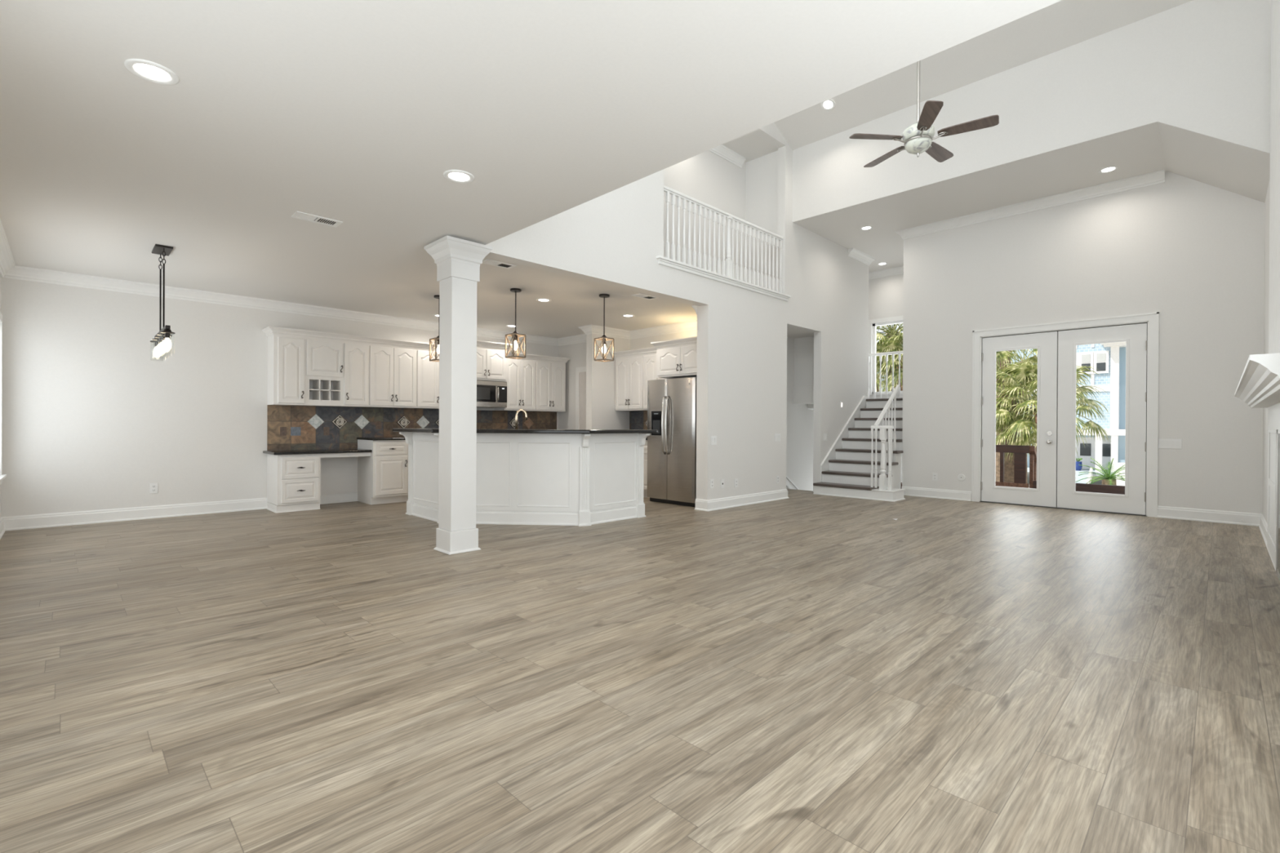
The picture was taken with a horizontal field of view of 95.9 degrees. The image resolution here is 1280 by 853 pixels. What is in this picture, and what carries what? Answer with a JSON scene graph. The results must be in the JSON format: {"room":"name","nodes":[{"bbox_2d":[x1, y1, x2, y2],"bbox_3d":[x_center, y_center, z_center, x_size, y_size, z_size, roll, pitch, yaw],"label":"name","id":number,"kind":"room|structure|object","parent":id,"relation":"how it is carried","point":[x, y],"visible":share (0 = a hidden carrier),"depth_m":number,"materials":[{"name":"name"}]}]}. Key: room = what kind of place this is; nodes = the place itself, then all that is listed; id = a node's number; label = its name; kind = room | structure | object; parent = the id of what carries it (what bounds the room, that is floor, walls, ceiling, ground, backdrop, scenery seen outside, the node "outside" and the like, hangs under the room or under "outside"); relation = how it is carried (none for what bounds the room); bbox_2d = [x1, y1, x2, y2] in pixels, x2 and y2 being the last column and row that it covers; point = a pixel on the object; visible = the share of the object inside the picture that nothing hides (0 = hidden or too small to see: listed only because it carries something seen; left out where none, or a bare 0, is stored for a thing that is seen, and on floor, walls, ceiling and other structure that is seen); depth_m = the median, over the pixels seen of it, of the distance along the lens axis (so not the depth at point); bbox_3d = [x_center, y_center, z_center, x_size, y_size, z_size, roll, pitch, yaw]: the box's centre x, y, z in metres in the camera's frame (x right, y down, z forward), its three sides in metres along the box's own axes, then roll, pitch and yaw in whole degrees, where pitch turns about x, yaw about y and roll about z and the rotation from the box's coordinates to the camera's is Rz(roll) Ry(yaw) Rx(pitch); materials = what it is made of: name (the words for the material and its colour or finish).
{"room":"empty living room","nodes":[
{"label":"empty living room","id":0,"kind":"room"},
{"bbox_2d":[0,275,1,518],"bbox_3d":[-3.319,-0.413,2.571,0.150,2.980,9.390,0,0,-45],"label":"wall","id":1,"kind":"structure","parent":0,"point":[0,275],"depth_m":5.75,"materials":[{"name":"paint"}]},
{"bbox_2d":[0,311,7,484],"bbox_3d":[-5.491,-0.264,4.826,0.145,1.670,2.490,0,0,-45],"label":"window","id":2,"kind":"structure","parent":1,"relation":"in","point":[2,477],"depth_m":5.67,"materials":[{"name":"paint"}]},
{"bbox_2d":[0,277,558,516],"bbox_3d":[-4.030,-0.430,8.305,7.220,2.980,0.150,0,0,-45],"label":"wall","id":3,"kind":"structure","parent":0,"point":[91,418],"depth_m":6.51,"materials":[{"name":"paint"}]},
{"bbox_2d":[1,497,267,531],"bbox_3d":[-5.613,0.985,6.617,2.300,0.142,0.030,0,0,-45],"label":"baseboard","id":4,"kind":"structure","parent":3,"relation":"attached to","point":[91,517],"depth_m":6.48,"materials":[{"name":"paint"}]},
{"bbox_2d":[262,325,306,405],"bbox_3d":[-4.560,-0.758,7.401,0.417,0.965,0.381,0,0,-45],"label":"upper cabinet","id":5,"kind":"object","parent":3,"relation":"attached to","point":[286,346],"visible":1,"depth_m":7.32,"materials":[{"name":"paint"}]},
{"bbox_2d":[305,329,345,406],"bbox_3d":[-4.249,-0.757,7.710,0.460,0.965,0.381,0,0,-45],"label":"upper cabinet","id":6,"kind":"object","parent":3,"relation":"attached to","point":[324,351],"visible":0.97,"depth_m":7.64,"materials":[{"name":"paint"}]},
{"bbox_2d":[320,492,357,504],"bbox_3d":[-4.236,0.989,7.983,0.620,0.142,0.030,0,0,-45],"label":"baseboard","id":7,"kind":"structure","parent":3,"relation":"attached to","point":[340,497],"depth_m":8.03,"materials":[{"name":"paint"}]},
{"bbox_2d":[320,456,357,495],"bbox_3d":[-4.241,0.710,7.989,0.620,0.700,0.012,0,0,-45],"label":"wall panel","id":8,"kind":"object","parent":3,"relation":"attached to","point":[338,474],"depth_m":8.03,"materials":[{"name":"paint"}]},
{"bbox_2d":[343,333,370,407],"bbox_3d":[-3.969,-0.757,7.988,0.330,0.965,0.381,0,0,-45],"label":"upper cabinet","id":9,"kind":"object","parent":3,"relation":"attached to","point":[356,348],"visible":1,"depth_m":7.88,"materials":[{"name":"paint"}]},
{"bbox_2d":[367,337,418,408],"bbox_3d":[-3.614,-0.756,8.340,0.670,0.965,0.381,0,0,-45],"label":"upper cabinet","id":10,"kind":"object","parent":3,"relation":"attached to","point":[392,362],"visible":1,"depth_m":8.22,"materials":[{"name":"paint"}]},
{"bbox_2d":[266,404,556,450],"bbox_3d":[-3.161,0.021,9.039,4.590,0.585,0.034,0,0,-45],"label":"backsplash","id":11,"kind":"structure","parent":3,"relation":"attached to","point":[346,424],"depth_m":8.15,"materials":[{"name":"tile"}]},
{"bbox_2d":[290,426,300,435],"bbox_3d":[-4.562,0.064,7.649,0.118,0.115,0.012,0,0,-45],"label":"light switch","id":12,"kind":"object","parent":11,"relation":"attached to","point":[295,431],"visible":1,"depth_m":7.65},
{"bbox_2d":[414,342,439,408],"bbox_3d":[-3.131,-0.755,8.819,0.690,0.965,0.381,0,0,-45],"label":"upper cabinet","id":13,"kind":"object","parent":3,"relation":"attached to","point":[427,371],"visible":0.44,"depth_m":8.58,"materials":[{"name":"paint"}]},
{"bbox_2d":[476,340,512,382],"bbox_3d":[-2.575,-1.043,9.313,0.899,0.615,0.461,0,0,-45],"label":"upper cabinet","id":14,"kind":"object","parent":3,"relation":"attached to","point":[491,362],"visible":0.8,"depth_m":9.24,"materials":[{"name":"paint"}]},
{"bbox_2d":[476,380,506,408],"bbox_3d":[-2.567,-0.520,9.305,0.755,0.420,0.451,0,0,-45],"label":"microwave","id":15,"kind":"object","parent":14,"relation":"attached to","point":[490,394],"visible":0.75,"depth_m":9.24,"materials":[{"name":"silver metal"}]},
{"bbox_2d":[494,351,537,411],"bbox_3d":[-2.109,-0.752,9.834,0.610,0.965,0.381,0,0,-45],"label":"upper cabinet","id":16,"kind":"object","parent":3,"relation":"attached to","point":[521,373],"visible":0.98,"depth_m":9.73,"materials":[{"name":"paint"}]},
{"bbox_2d":[533,355,570,412],"bbox_3d":[-1.642,-0.751,10.298,0.707,0.965,0.381,0,0,-45],"label":"upper cabinet","id":17,"kind":"object","parent":3,"relation":"attached to","point":[550,371],"visible":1,"depth_m":10.16,"materials":[{"name":"paint"}]},
{"bbox_2d":[0,0,1061,337],"bbox_3d":[-0.449,-1.746,5.410,8.220,0.300,9.290,0,0,-45],"label":"ceiling","id":18,"kind":"structure","parent":0,"point":[355,113],"depth_m":2.96,"materials":[{"name":"paint"}]},
{"bbox_2d":[124,58,179,84],"bbox_3d":[-2.196,-1.594,2.599,0.190,0.007,0.190,0,0,-45],"label":"recessed light","id":19,"kind":"object","parent":18,"relation":"in","point":[150,71],"visible":1,"depth_m":2.59,"materials":[{"name":"paint"}]},
{"bbox_2d":[150,244,175,357],"bbox_3d":[-4.351,-1.122,5.254,0.124,0.985,0.904,0,0,-45],"label":"pendant light","id":20,"kind":"object","parent":18,"relation":"hanging from","point":[162,344],"visible":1,"depth_m":5.17,"materials":[{"name":"brown metal"}]},
{"bbox_2d":[156,333,172,340],"bbox_3d":[-4.212,-0.801,5.113,0.104,0.075,0.104,0,0,-45],"label":"socket","id":21,"kind":"object","parent":20,"relation":"attached to","point":[162,335],"depth_m":5.09,"materials":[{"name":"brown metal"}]},
{"bbox_2d":[159,328,175,337],"bbox_3d":[-4.071,-0.800,4.971,0.104,0.075,0.104,0,0,-45],"label":"socket","id":22,"kind":"object","parent":20,"relation":"attached to","point":[167,332],"depth_m":4.95,"materials":[{"name":"brown metal"}]},
{"bbox_2d":[291,211,342,227],"bbox_3d":[-2.493,-1.600,4.460,0.320,0.007,0.160,0,0,-45],"label":"ceiling vent","id":23,"kind":"object","parent":18,"relation":"in","point":[298,215],"visible":1,"depth_m":4.45,"materials":[{"name":"metal"}]},
{"bbox_2d":[429,294,439,361],"bbox_3d":[-2.478,-1.209,7.127,0.174,0.802,0.174,0,0,-45],"label":"lantern pendant","id":24,"kind":"object","parent":18,"relation":"hanging from","point":[437,296],"visible":0.5,"depth_m":7.10,"materials":[{"name":"brown wood"}]},
{"bbox_2d":[443,169,474,182],"bbox_3d":[-1.153,-1.591,3.677,0.190,0.007,0.190,0,0,-45],"label":"recessed light","id":25,"kind":"object","parent":18,"relation":"in","point":[455,175],"visible":1,"depth_m":3.67,"materials":[{"name":"paint"}]},
{"bbox_2d":[482,258,516,269],"bbox_3d":[-1.393,-1.597,5.679,0.320,0.007,0.160,0,0,-45],"label":"ceiling vent","id":26,"kind":"object","parent":18,"relation":"in","point":[491,262],"visible":0.88,"depth_m":5.67,"materials":[{"name":"metal"}]},
{"bbox_2d":[505,288,525,359],"bbox_3d":[-1.455,-1.203,6.748,0.174,0.802,0.174,0,0,-45],"label":"lantern pendant","id":27,"kind":"object","parent":18,"relation":"hanging from","point":[515,335],"visible":1,"depth_m":6.74,"materials":[{"name":"brown wood"}]},
{"bbox_2d":[594,293,613,361],"bbox_3d":[-0.435,-1.198,7.013,0.174,0.802,0.174,0,0,-45],"label":"lantern pendant","id":28,"kind":"object","parent":18,"relation":"hanging from","point":[603,338],"visible":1,"depth_m":7.00,"materials":[{"name":"brown wood"}]},
{"bbox_2d":[631,293,658,299],"bbox_3d":[0.062,-1.594,7.081,0.320,0.007,0.160,0,0,-45],"label":"ceiling vent","id":29,"kind":"object","parent":18,"relation":"in","point":[640,295],"visible":1,"depth_m":7.07,"materials":[{"name":"metal"}]},
{"bbox_2d":[558,342,586,429],"bbox_3d":[-0.959,-0.270,10.235,0.140,2.680,1.440,0,0,-45],"label":"wall","id":30,"kind":"structure","parent":0,"point":[576,353],"depth_m":10.43,"materials":[{"name":"paint"}]},
{"bbox_2d":[0,218,586,346],"bbox_3d":[-0.801,-1.533,5.062,6.930,0.125,8.990,0,0,-45],"label":"trim","id":31,"kind":"structure","parent":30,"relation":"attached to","point":[8,268],"depth_m":7.00,"materials":[{"name":"paint"}]},
{"bbox_2d":[575,366,586,429],"bbox_3d":[-0.829,0.011,9.985,0.028,2.120,0.880,0,0,-45],"label":"door","id":32,"kind":"structure","parent":30,"relation":"in","point":[580,372],"depth_m":10.20,"materials":[{"name":"paint"}]},
{"bbox_2d":[577,305,697,339],"bbox_3d":[0.207,-1.537,8.758,0.950,0.125,2.485,0,0,-45],"label":"trim","id":33,"kind":"structure","parent":30,"relation":"attached to","point":[691,325],"depth_m":9.26,"materials":[{"name":"paint"}]},
{"bbox_2d":[586,333,630,429],"bbox_3d":[-0.519,-0.266,9.558,0.850,2.680,0.140,0,0,-45],"label":"wall","id":34,"kind":"structure","parent":0,"point":[601,412],"depth_m":9.37,"materials":[{"name":"paint"}]},
{"bbox_2d":[0,488,1279,852],"bbox_3d":[0.201,1.146,6.147,10.290,0.120,9.490,0,0,-45],"label":"floor","id":35,"kind":"structure","parent":0,"point":[805,672],"depth_m":2.46,"materials":[{"name":"brown wood"}]},
{"bbox_2d":[266,453,320,513],"bbox_3d":[-4.435,0.703,7.394,0.494,0.715,0.580,0,0,-45],"label":"base cabinet","id":36,"kind":"object","parent":35,"relation":"on","point":[293,481],"visible":0.99,"depth_m":7.22,"materials":[{"name":"paint"}]},
{"bbox_2d":[262,448,372,457],"bbox_3d":[-4.226,0.357,7.599,1.150,0.088,0.557,0,0,-45],"label":"countertop","id":37,"kind":"structure","parent":36,"relation":"on","point":[356,450],"depth_m":7.52,"materials":[{"name":"black stone"}]},
{"bbox_2d":[357,439,407,504],"bbox_3d":[-3.620,0.625,8.137,0.470,0.875,0.648,0,0,-45],"label":"base cabinet","id":38,"kind":"object","parent":35,"relation":"on","point":[382,476],"visible":1,"depth_m":7.95,"materials":[{"name":"paint"}]},
{"bbox_2d":[424,235,493,555],"bbox_3d":[-1.596,-0.260,5.058,0.426,2.679,0.426,0,0,-45],"label":"column","id":39,"kind":"structure","parent":35,"relation":"on","point":[458,261],"depth_m":4.97,"materials":[{"name":"paint"}]},
{"bbox_2d":[399,431,649,526],"bbox_3d":[-1.395,0.574,6.877,3.020,1.004,1.300,0,0,4],"label":"kitchen island","id":40,"kind":"object","parent":35,"relation":"on","point":[553,479],"visible":0.8,"depth_m":6.37,"materials":[{"name":"paint"}]},
{"bbox_2d":[392,428,657,433],"bbox_3d":[-1.403,0.051,6.681,3.222,0.041,1.054,0,0,3],"label":"countertop","id":41,"kind":"structure","parent":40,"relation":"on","point":[411,430],"depth_m":6.20,"materials":[{"name":"black stone"}]},
{"bbox_2d":[643,440,649,497],"bbox_3d":[0.012,0.640,9.145,0.670,0.875,1.200,0,0,-45],"label":"base cabinet","id":42,"kind":"object","parent":35,"relation":"on","point":[645,477],"visible":0.06,"depth_m":8.66,"materials":[{"name":"paint"}]},
{"bbox_2d":[647,377,696,506],"bbox_3d":[0.673,0.210,8.272,0.888,1.745,0.894,0,0,-45],"label":"refrigerator","id":43,"kind":"object","parent":35,"relation":"on","point":[671,402],"visible":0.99,"depth_m":7.98,"materials":[{"name":"silver metal"}]},
{"bbox_2d":[813,384,905,502],"bbox_3d":[3.541,0.205,10.745,3.073,1.772,3.541,0,0,-45],"label":"staircase","id":44,"kind":"structure","parent":35,"relation":"on","point":[868,465],"depth_m":9.27,"materials":[{"name":"paint"}]},
{"bbox_2d":[867,351,902,399],"bbox_3d":[4.740,-0.959,10.941,0.060,0.910,1.640,0,0,-45],"label":"landing railing","id":45,"kind":"object","parent":44,"relation":"on","point":[899,353],"visible":0.37,"depth_m":10.98,"materials":[{"name":"paint"}]},
{"bbox_2d":[1234,353,1279,582],"bbox_3d":[4.279,0.394,3.957,4.550,1.434,0.243,0,0,-45],"label":"fireplace","id":46,"kind":"object","parent":35,"relation":"on","point":[1259,384],"visible":0.99,"depth_m":4.27,"materials":[{"name":"paint"}]},
{"bbox_2d":[1234,353,1279,408],"bbox_3d":[4.283,-0.246,3.976,4.240,0.135,0.215,0,0,-45],"label":"mantel shelf","id":47,"kind":"object","parent":46,"relation":"attached to","point":[1259,384],"depth_m":3.14,"materials":[{"name":"paint"}]},
{"bbox_3d":[-1.562,0.630,10.180,0.650,0.875,0.648,0,0,-45],"label":"base cabinet","id":48,"kind":"object","parent":35,"relation":"on","visible":0},
{"bbox_2d":[356,436,405,440],"bbox_3d":[-2.553,0.173,9.210,3.525,0.032,0.627,0,0,-45],"label":"countertop","id":49,"kind":"structure","parent":48,"relation":"on","point":[373,438],"depth_m":7.95,"materials":[{"name":"black stone"}]},
{"bbox_2d":[630,329,697,411],"bbox_3d":[0.625,-0.259,9.108,0.140,2.680,2.390,0,0,-45],"label":"wall","id":50,"kind":"structure","parent":0,"point":[645,342],"depth_m":9.38,"materials":[{"name":"paint"}]},
{"bbox_2d":[613,348,644,411],"bbox_3d":[-0.075,-0.741,9.428,0.400,0.965,0.660,0,0,-45],"label":"upper cabinet","id":51,"kind":"object","parent":50,"relation":"attached to","point":[628,363],"visible":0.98,"depth_m":9.29,"materials":[{"name":"paint"}]},
{"bbox_2d":[629,410,647,429],"bbox_3d":[0.244,-0.043,9.365,0.033,0.425,1.208,0,0,-45],"label":"backsplash","id":52,"kind":"structure","parent":50,"relation":"attached to","point":[637,420],"depth_m":9.64,"materials":[{"name":"tile"}]},
{"bbox_2d":[640,346,665,410],"bbox_3d":[0.376,-0.738,8.974,0.400,0.965,0.620,0,0,-45],"label":"upper cabinet","id":53,"kind":"object","parent":50,"relation":"attached to","point":[650,353],"visible":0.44,"depth_m":9.00,"materials":[{"name":"paint"}]},
{"bbox_2d":[650,336,697,378],"bbox_3d":[0.779,-0.962,8.306,0.770,0.510,1.002,0,0,-45],"label":"upper cabinet","id":54,"kind":"object","parent":50,"relation":"attached to","point":[677,357],"visible":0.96,"depth_m":8.09,"materials":[{"name":"paint"}]},
{"bbox_2d":[485,122,868,500],"bbox_3d":[1.359,-2.213,8.012,7.990,8.600,0.190,0,0,-45],"label":"wall","id":55,"kind":"structure","parent":0,"point":[615,237],"depth_m":7.95,"materials":[{"name":"paint"}]},
{"bbox_2d":[694,488,789,511],"bbox_3d":[1.486,1.016,8.141,1.965,0.142,0.220,0,0,-45],"label":"baseboard","id":56,"kind":"structure","parent":55,"relation":"attached to","point":[708,505],"depth_m":7.88,"materials":[{"name":"paint"}]},
{"bbox_2d":[848,247,875,266],"bbox_3d":[4.027,-3.062,10.464,0.950,0.125,0.120,0,0,-45],"label":"trim","id":57,"kind":"structure","parent":55,"relation":"attached to","point":[854,253],"depth_m":10.40,"materials":[{"name":"paint"}]},
{"bbox_2d":[663,150,813,490],"bbox_3d":[1.598,-0.415,9.249,8.500,8.200,0.120,0,0,-45],"label":"wall","id":58,"kind":"structure","parent":0,"point":[707,177],"depth_m":8.86,"materials":[{"name":"paint"}]},
{"bbox_2d":[708,144,746,168],"bbox_3d":[0.367,-4.174,7.873,3.600,0.125,0.100,0,0,-45],"label":"trim","id":59,"kind":"structure","parent":58,"relation":"attached to","point":[722,151],"depth_m":8.88,"materials":[{"name":"paint"}]},
{"bbox_2d":[786,475,799,489],"bbox_3d":[3.417,1.704,10.961,3.400,2.268,0.035,0,0,-45],"label":"trim","id":60,"kind":"structure","parent":58,"relation":"attached to","point":[789,484],"depth_m":10.19,"materials":[{"name":"paint"}]},
{"bbox_2d":[723,132,777,162],"bbox_3d":[0.411,-4.302,7.616,4.500,0.130,0.725,0,0,-45],"label":"ceiling","id":61,"kind":"structure","parent":0,"point":[750,145],"depth_m":8.73,"materials":[{"name":"paint"}]},
{"bbox_2d":[745,150,777,290],"bbox_3d":[1.960,-3.153,9.091,0.140,2.720,0.625,0,0,-45],"label":"wall","id":62,"kind":"structure","parent":0,"point":[762,172],"depth_m":9.04,"materials":[{"name":"paint"}]},
{"bbox_2d":[786,326,813,338],"bbox_3d":[3.067,-1.020,10.277,4.970,1.180,0.725,0,0,-45],"label":"ceiling","id":63,"kind":"structure","parent":0,"point":[794,333],"depth_m":9.74,"materials":[{"name":"paint"}]},
{"bbox_2d":[794,336,813,404],"bbox_3d":[3.006,-0.995,10.132,0.100,1.190,0.605,0,0,-45],"label":"wall","id":64,"kind":"structure","parent":0,"point":[803,347],"depth_m":10.17,"materials":[{"name":"paint"}]},
{"bbox_2d":[842,233,903,271],"bbox_3d":[3.871,-3.228,11.189,2.250,0.200,3.540,0,0,-45],"label":"ceiling","id":65,"kind":"structure","parent":0,"point":[889,249],"depth_m":10.18,"materials":[{"name":"paint"}]},
{"bbox_2d":[868,273,903,482],"bbox_3d":[4.617,-1.067,11.945,0.140,4.320,3.540,0,0,-45],"label":"wall","id":66,"kind":"structure","parent":0,"point":[885,293],"depth_m":11.55,"materials":[{"name":"paint"}]},
{"bbox_2d":[868,315,902,399],"bbox_3d":[5.183,-1.367,11.315,0.145,1.610,1.470,0,0,-45],"label":"window","id":67,"kind":"structure","parent":66,"relation":"in","point":[896,318],"depth_m":11.74,"materials":[{"name":"paint"}]},
{"bbox_2d":[868,266,903,279],"bbox_3d":[4.527,-3.063,11.870,0.100,0.125,3.300,0,0,-45],"label":"trim","id":68,"kind":"structure","parent":66,"relation":"attached to","point":[896,270],"depth_m":11.49,"materials":[{"name":"paint"}]},
{"bbox_2d":[773,0,1192,150],"bbox_3d":[2.197,-4.784,5.151,5.440,1.343,5.225,0,0,-45],"label":"ceiling","id":69,"kind":"structure","parent":0,"point":[1061,24],"depth_m":6.82,"materials":[{"name":"paint"}]},
{"bbox_2d":[821,98,835,110],"bbox_3d":[2.582,-4.419,7.924,0.176,0.078,0.189,0,0,-40],"label":"recessed light","id":70,"kind":"object","parent":69,"relation":"attached to","point":[826,105],"visible":0.89,"depth_m":7.92,"materials":[{"name":"paint"}]},
{"bbox_2d":[848,60,999,167],"bbox_3d":[2.575,-3.848,5.271,1.185,2.785,1.212,0,0,-45],"label":"ceiling fan","id":71,"kind":"object","parent":69,"relation":"hanging from","point":[917,137],"visible":1,"depth_m":5.17,"materials":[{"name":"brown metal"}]},
{"bbox_2d":[792,121,1270,245],"bbox_3d":[4.665,-2.916,7.650,1.610,0.800,4.975,0,0,-45],"label":"ceiling","id":72,"kind":"structure","parent":0,"point":[1241,170],"depth_m":7.03,"materials":[{"name":"paint"}]},
{"bbox_2d":[1097,165,1118,173],"bbox_3d":[5.662,-3.106,6.979,0.190,0.007,0.190,0,0,-45],"label":"recessed light","id":73,"kind":"object","parent":72,"relation":"in","point":[1108,169],"visible":1,"depth_m":6.97,"materials":[{"name":"paint"}]},
{"bbox_2d":[792,0,1271,222],"bbox_3d":[4.133,-3.657,7.116,0.120,2.280,4.975,0,0,-45],"label":"wall","id":74,"kind":"structure","parent":0,"point":[1203,67],"depth_m":6.29,"materials":[{"name":"paint"}]},
{"bbox_2d":[902,171,1264,513],"bbox_3d":[5.698,-1.091,7.847,0.140,4.400,4.080,0,0,-45],"label":"wall","id":75,"kind":"structure","parent":0,"point":[1188,251],"depth_m":7.29,"materials":[{"name":"paint"}]},
{"bbox_2d":[901,486,971,501],"bbox_3d":[4.542,1.030,8.885,0.030,0.142,1.000,0,0,-45],"label":"baseboard","id":76,"kind":"structure","parent":75,"relation":"attached to","point":[909,491],"depth_m":8.85,"materials":[{"name":"paint"}]},
{"bbox_2d":[980,331,1057,506],"bbox_3d":[5.324,-0.100,8.145,0.110,2.388,0.910,0,0,-45],"label":"door","id":77,"kind":"structure","parent":75,"relation":"in","point":[1045,494],"depth_m":8.01,"materials":[{"name":"paint"}]},
{"bbox_2d":[895,169,1164,239],"bbox_3d":[5.285,-3.051,8.183,0.220,0.125,3.200,0,0,-45],"label":"trim","id":78,"kind":"structure","parent":75,"relation":"attached to","point":[1156,177],"depth_m":7.90,"materials":[{"name":"paint"}]},
{"bbox_2d":[980,501,1146,515],"bbox_3d":[5.682,1.104,7.857,0.140,0.010,1.855,0,0,-45],"label":"trim","id":79,"kind":"structure","parent":75,"relation":"attached to","point":[980,501],"depth_m":7.74,"materials":[{"name":"white wood"}]},
{"bbox_2d":[971,311,1159,517],"bbox_3d":[5.679,-0.149,7.845,0.166,2.515,2.045,0,0,-45],"label":"trim","id":80,"kind":"structure","parent":75,"relation":"attached to","point":[1152,318],"depth_m":7.42,"materials":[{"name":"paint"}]},
{"bbox_2d":[1057,323,1146,515],"bbox_3d":[5.991,-0.095,7.507,0.063,2.388,0.915,0,0,-45],"label":"door","id":81,"kind":"structure","parent":75,"relation":"in","point":[1135,335],"depth_m":7.42,"materials":[{"name":"paint"}]},
{"bbox_2d":[1158,438,1182,448],"bbox_3d":[6.428,0.209,6.998,0.012,0.118,0.205,0,0,-45],"label":"light switch","id":82,"kind":"object","parent":75,"relation":"attached to","point":[1162,443],"visible":1,"depth_m":6.99,"materials":[{"name":"plastic"}]},
{"bbox_2d":[1156,506,1262,526],"bbox_3d":[6.649,1.045,6.763,0.030,0.142,0.880,0,0,-45],"label":"baseboard","id":83,"kind":"structure","parent":75,"relation":"attached to","point":[1163,512],"depth_m":6.75,"materials":[{"name":"paint"}]},
{"bbox_2d":[1262,0,1279,522],"bbox_3d":[5.092,-1.686,4.492,5.750,5.600,0.178,0,0,-45],"label":"wall","id":84,"kind":"structure","parent":0,"point":[1274,188],"depth_m":4.96,"materials":[{"name":"white paint"}]},
{"bbox_2d":[1258,513,1275,570],"bbox_3d":[5.930,1.045,5.450,2.900,0.142,0.030,0,0,-45],"label":"baseboard","id":85,"kind":"structure","parent":84,"relation":"attached to","point":[1263,526],"depth_m":5.87,"materials":[{"name":"paint"}]},
{"bbox_3d":[0.087,-1.888,7.312,5.020,0.180,0.725,0,0,-45],"label":"floor","id":86,"kind":"structure","parent":0,"visible":0},
{"bbox_2d":[656,185,791,301],"bbox_3d":[1.194,-2.381,7.770,2.905,0.965,0.180,0,0,-45],"label":"balcony railing","id":87,"kind":"object","parent":86,"relation":"on","point":[727,276],"visible":0.97,"depth_m":7.70,"materials":[{"name":"paint"}]},
{"label":"outside","id":88,"kind":"structure","parent":0,"visible":0},
{"bbox_2d":[995,444,1029,488],"bbox_3d":[6.411,0.760,11.992,0.100,0.805,2.820,0,0,-45],"label":"deck railing","id":89,"kind":"object","parent":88,"point":[1020,452],"visible":0.26,"depth_m":11.10,"materials":[{"name":"brown wood"}]},
{"bbox_2d":[1029,445,1036,488],"bbox_3d":[8.384,1.805,11.930,2.597,2.865,0.100,0,0,-45],"label":"stair railing","id":90,"kind":"object","parent":89,"relation":"attached to","point":[1033,453],"visible":0.12,"depth_m":11.07,"materials":[{"name":"brown wood"}]},
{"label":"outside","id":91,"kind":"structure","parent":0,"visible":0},
{"bbox_2d":[995,470,1115,484],"bbox_3d":[53.257,3.998,66.992,150.000,0.200,140.000,0,0,-45],"label":"ground","id":92,"kind":"structure","parent":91,"point":[1100,482],"depth_m":41.66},
{"bbox_2d":[875,326,902,391],"bbox_3d":[7.284,0.474,15.678,2.415,6.647,2.453,0,0,2],"label":"palm tree","id":93,"kind":"object","parent":92,"relation":"on","point":[899,339],"visible":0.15,"depth_m":15.42,"materials":[{"name":"green plant"}]},
{"bbox_2d":[875,323,902,391],"bbox_3d":[7.124,0.138,16.314,2.766,7.313,2.945,0,0,-45],"label":"palm tree","id":94,"kind":"object","parent":92,"relation":"on","point":[894,347],"visible":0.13,"depth_m":15.75,"materials":[{"name":"green plant"}]},
{"bbox_2d":[876,342,1125,485],"bbox_3d":[26.897,-1.269,44.589,15.000,10.416,19.400,0,0,-45],"label":"neighbor house","id":95,"kind":"structure","parent":92,"relation":"on","point":[1108,359],"depth_m":35.35,"materials":[{"name":"blue"}]},
{"bbox_2d":[995,348,1037,481],"bbox_3d":[11.157,-0.065,17.782,2.923,7.752,3.339,0,0,-9],"label":"palm tree","id":96,"kind":"object","parent":92,"relation":"on","point":[1001,356],"visible":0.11,"depth_m":17.68,"materials":[{"name":"green plant"}]},
{"bbox_2d":[995,361,1037,482],"bbox_3d":[9.886,0.943,15.508,2.508,5.736,2.593,0,0,36],"label":"palm tree","id":97,"kind":"object","parent":92,"relation":"on","point":[1008,466],"visible":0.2,"depth_m":15.25,"materials":[{"name":"green plant"}]},
{"bbox_2d":[1010,348,1037,483],"bbox_3d":[14.684,0.153,22.065,2.825,7.330,2.744,0,0,-21],"label":"palm tree","id":98,"kind":"object","parent":92,"relation":"on","point":[1022,360],"visible":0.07,"depth_m":22.01,"materials":[{"name":"green plant"}]},
{"bbox_2d":[995,360,1112,462],"bbox_3d":[9.941,1.015,14.401,3.109,5.596,2.779,0,0,-32],"label":"palm tree","id":99,"kind":"object","parent":92,"relation":"on","point":[1028,437],"visible":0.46,"depth_m":14.07,"materials":[{"name":"green plant"}]},
{"bbox_2d":[1075,457,1124,485],"bbox_3d":[16.490,2.446,20.294,1.893,2.772,1.887,0,0,-45],"label":"sago palm","id":100,"kind":"object","parent":92,"relation":"on","point":[1108,479],"visible":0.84,"depth_m":20.21,"materials":[{"name":"green plant"}]},
{"bbox_3d":[6.513,2.489,9.444,3.240,2.640,6.600,0,0,-45],"label":"deck","id":101,"kind":"object","parent":92,"relation":"on","visible":0},
{"bbox_2d":[1032,480,1124,494],"bbox_3d":[8.269,1.118,10.120,0.100,0.175,2.300,0,0,-45],"label":"beam","id":102,"kind":"structure","parent":101,"relation":"attached to","point":[1084,487],"depth_m":10.21,"materials":[{"name":"brown wood"}]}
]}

